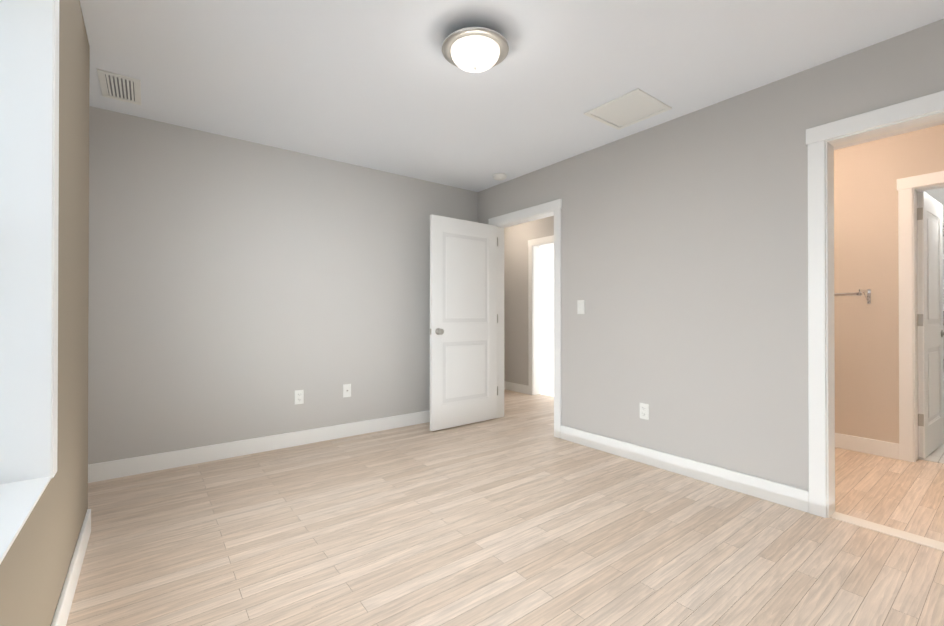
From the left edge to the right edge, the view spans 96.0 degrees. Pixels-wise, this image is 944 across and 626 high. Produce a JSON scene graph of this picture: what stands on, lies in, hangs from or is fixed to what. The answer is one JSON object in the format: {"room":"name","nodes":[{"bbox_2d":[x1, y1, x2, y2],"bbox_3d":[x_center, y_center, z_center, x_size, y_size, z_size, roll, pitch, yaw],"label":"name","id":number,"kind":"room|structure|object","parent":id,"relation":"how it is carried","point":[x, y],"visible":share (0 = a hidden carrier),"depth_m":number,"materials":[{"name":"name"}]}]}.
{"room":"empty bedroom","nodes":[
{"label":"empty bedroom","id":0,"kind":"room"},
{"bbox_2d":[0,0,89,625],"bbox_3d":[-0.927,-0.133,0.591,0.280,2.440,3.680,0,0,-37],"label":"wall","id":1,"kind":"structure","parent":0,"point":[35,564],"depth_m":1.57,"materials":[{"name":"beige paint"}]},
{"bbox_2d":[0,0,58,563],"bbox_3d":[-0.810,-0.298,0.543,0.168,1.610,1.960,0,0,-37],"label":"window","id":2,"kind":"structure","parent":1,"relation":"in","point":[26,124],"depth_m":1.27,"materials":[{"name":"white glass"}]},
{"bbox_2d":[51,509,90,625],"bbox_3d":[-0.837,1.029,0.715,0.019,0.118,3.535,0,0,-37],"label":"baseboard","id":3,"kind":"structure","parent":1,"relation":"attached to","point":[61,615],"depth_m":1.62,"materials":[{"name":"white wood"}]},
{"bbox_2d":[88,106,477,464],"bbox_3d":[-1.318,-0.119,3.712,3.380,2.440,0.120,0,0,-37],"label":"wall","id":4,"kind":"structure","parent":0,"point":[239,289],"depth_m":3.29,"materials":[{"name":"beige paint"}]},
{"bbox_2d":[88,410,429,482],"bbox_3d":[-1.276,1.042,3.652,3.380,0.118,0.019,0,0,-37],"label":"baseboard","id":5,"kind":"structure","parent":4,"relation":"attached to","point":[107,470],"depth_m":3.26,"materials":[{"name":"white wood"}]},
{"bbox_2d":[295,390,303,404],"bbox_3d":[-1.438,0.700,3.535,0.072,0.116,0.010,0,0,-37],"label":"electrical outlet","id":6,"kind":"object","parent":4,"relation":"attached to","point":[299,396],"visible":1,"depth_m":3.54,"materials":[{"name":"white plastic"}]},
{"bbox_2d":[343,384,350,397],"bbox_3d":[-1.109,0.691,3.781,0.072,0.116,0.018,0,0,-37],"label":"electrical outlet","id":7,"kind":"object","parent":4,"relation":"attached to","point":[346,390],"visible":1,"depth_m":3.78,"materials":[{"name":"white plastic"}]},
{"bbox_2d":[66,389,943,625],"bbox_3d":[0.805,1.152,3.890,7.420,0.100,7.640,0,0,-37],"label":"floor","id":8,"kind":"structure","parent":0,"point":[518,514],"depth_m":2.03,"materials":[{"name":"brown wood"}]},
{"bbox_2d":[80,0,943,191],"bbox_3d":[0.805,-1.388,3.901,7.420,0.100,7.640,0,0,-37],"label":"ceiling","id":9,"kind":"structure","parent":0,"point":[384,85],"depth_m":2.31,"materials":[{"name":"paint"}]},
{"bbox_2d":[97,69,140,104],"bbox_3d":[-2.095,-1.340,2.535,0.190,0.009,0.360,0,0,-37],"label":"ceiling vent","id":10,"kind":"object","parent":9,"relation":"in","point":[120,87],"visible":1,"depth_m":2.52,"materials":[{"name":"white metal"}]},
{"bbox_2d":[442,27,508,72],"bbox_3d":[0.016,-1.265,2.081,0.328,0.163,0.328,0,0,-37],"label":"ceiling light","id":11,"kind":"object","parent":9,"relation":"attached to","point":[475,49],"visible":1,"depth_m":2.01,"materials":[{"name":"white glass"}]},
{"bbox_2d":[493,173,506,179],"bbox_3d":[0.271,-1.317,4.123,0.132,0.041,0.132,0,0,-37],"label":"smoke detector","id":12,"kind":"object","parent":9,"relation":"attached to","point":[499,176],"visible":1,"depth_m":4.08,"materials":[{"name":"white plastic"}]},
{"bbox_2d":[584,88,671,129],"bbox_3d":[1.029,-1.338,2.814,0.400,0.010,0.400,0,0,-37],"label":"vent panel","id":13,"kind":"object","parent":9,"relation":"attached to","point":[637,105],"visible":0.98,"depth_m":2.79,"materials":[{"name":"white"}]},
{"bbox_2d":[504,216,553,384],"bbox_3d":[0.641,-0.108,6.090,0.120,2.440,3.950,0,0,-37],"label":"wall","id":14,"kind":"structure","parent":0,"point":[517,237],"depth_m":5.99,"materials":[{"name":"beige paint"}]},
{"bbox_2d":[504,381,527,393],"bbox_3d":[0.118,1.055,6.658,0.019,0.118,2.165,0,0,-37],"label":"baseboard","id":15,"kind":"structure","parent":14,"relation":"attached to","point":[516,387],"depth_m":5.96,"materials":[{"name":"white wood"}]},
{"bbox_2d":[528,235,553,394],"bbox_3d":[1.123,0.056,5.457,0.156,2.105,0.986,0,0,-37],"label":"door frame","id":16,"kind":"structure","parent":14,"relation":"attached to","point":[536,319],"depth_m":5.77,"materials":[{"name":"white wood"}]},
{"bbox_2d":[478,19,943,490],"bbox_3d":[1.437,-0.122,2.982,0.120,2.440,4.620,0,0,-37],"label":"wall","id":17,"kind":"structure","parent":0,"point":[684,257],"depth_m":2.76,"materials":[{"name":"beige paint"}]},
{"bbox_2d":[430,214,497,430],"bbox_3d":[-0.057,0.091,4.175,0.822,2.000,0.171,0,0,-37],"label":"door","id":18,"kind":"structure","parent":17,"relation":"in","point":[463,324],"depth_m":4.14,"materials":[{"name":"white wood"}]},
{"bbox_2d":[488,199,561,437],"bbox_3d":[0.538,0.051,4.163,0.156,2.105,0.996,0,0,-37],"label":"door frame","id":19,"kind":"structure","parent":17,"relation":"attached to","point":[555,206],"depth_m":3.98,"materials":[{"name":"white wood"}]},
{"bbox_2d":[577,300,584,313],"bbox_3d":[0.911,-0.050,3.561,0.016,0.116,0.072,0,0,-37],"label":"light switch","id":20,"kind":"object","parent":17,"relation":"attached to","point":[580,306],"visible":1,"depth_m":3.56,"materials":[{"name":"white plastic"}]},
{"bbox_2d":[640,403,648,419],"bbox_3d":[1.258,0.718,3.106,0.010,0.116,0.072,0,0,-37],"label":"electrical outlet","id":21,"kind":"object","parent":17,"relation":"attached to","point":[644,410],"visible":1,"depth_m":3.10,"materials":[{"name":"white plastic"}]},
{"bbox_2d":[561,425,808,512],"bbox_3d":[1.314,1.039,3.027,0.015,0.118,1.760,0,0,-37],"label":"baseboard","id":22,"kind":"structure","parent":17,"relation":"attached to","point":[782,494],"depth_m":2.78,"materials":[{"name":"white wood"}]},
{"bbox_2d":[806,91,943,517],"bbox_3d":[2.225,0.078,1.947,0.126,2.030,0.940,0,0,-37],"label":"door frame","id":23,"kind":"structure","parent":17,"relation":"attached to","point":[830,144],"depth_m":2.28,"materials":[{"name":"white wood"}]},
{"bbox_2d":[830,512,943,550],"bbox_3d":[2.225,1.090,1.942,0.100,0.007,0.904,0,0,-37],"label":"trim","id":24,"kind":"structure","parent":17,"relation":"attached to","point":[911,537],"depth_m":2.11,"materials":[{"name":"beige wood"}]},
{"bbox_2d":[834,124,943,443],"bbox_3d":[3.234,-0.121,3.263,0.120,2.440,3.690,0,0,-37],"label":"wall","id":25,"kind":"structure","parent":0,"point":[867,175],"depth_m":3.32,"materials":[{"name":"paint"}]},
{"bbox_2d":[834,289,870,303],"bbox_3d":[2.537,-0.126,3.826,0.307,0.115,1.510,0,0,-37],"label":"hanging rail","id":26,"kind":"object","parent":25,"relation":"attached to","point":[868,292],"visible":0.25,"depth_m":3.23,"materials":[{"name":"silver metal"}]},
{"bbox_2d":[835,433,898,458],"bbox_3d":[2.669,1.043,3.887,0.019,0.118,1.765,0,0,-37],"label":"baseboard","id":27,"kind":"structure","parent":25,"relation":"attached to","point":[870,446],"depth_m":3.31,"materials":[{"name":"white wood"}]},
{"bbox_2d":[896,171,943,461],"bbox_3d":[3.540,0.045,2.861,0.156,2.105,0.946,0,0,-37],"label":"door frame","id":28,"kind":"structure","parent":25,"relation":"attached to","point":[906,186],"depth_m":3.15,"materials":[{"name":"white wood"}]},
{"bbox_2d":[917,191,943,457],"bbox_3d":[3.666,0.087,3.373,0.710,2.000,0.171,0,0,-37],"label":"bathroom door","id":29,"kind":"structure","parent":25,"relation":"in","point":[930,316],"depth_m":3.29,"materials":[{"name":"white wood"}]},
{"bbox_2d":[917,188,943,370],"bbox_3d":[5.162,-0.117,4.197,0.120,2.440,2.840,0,0,-37],"label":"wall","id":30,"kind":"structure","parent":0,"point":[937,195],"depth_m":4.44,"materials":[{"name":"paint"}]},
{"bbox_2d":[918,443,943,463],"bbox_3d":[4.327,1.098,3.556,1.980,0.004,2.600,0,0,-37],"label":"bathroom tile floor","id":31,"kind":"structure","parent":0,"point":[936,455],"depth_m":3.24,"materials":[{"name":"beige tile"}]},
{"bbox_2d":[943,371,943,406],"bbox_3d":[5.069,0.848,3.596,0.748,0.495,1.758,0,0,-37],"label":"bathtub","id":32,"kind":"object","parent":31,"relation":"on","point":[943,388],"depth_m":3.92,"materials":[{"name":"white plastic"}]},
{"label":"outside","id":33,"kind":"structure","parent":0,"visible":0},
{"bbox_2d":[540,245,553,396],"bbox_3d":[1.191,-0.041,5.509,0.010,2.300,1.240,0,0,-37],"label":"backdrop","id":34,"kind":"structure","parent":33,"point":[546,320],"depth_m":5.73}
]}

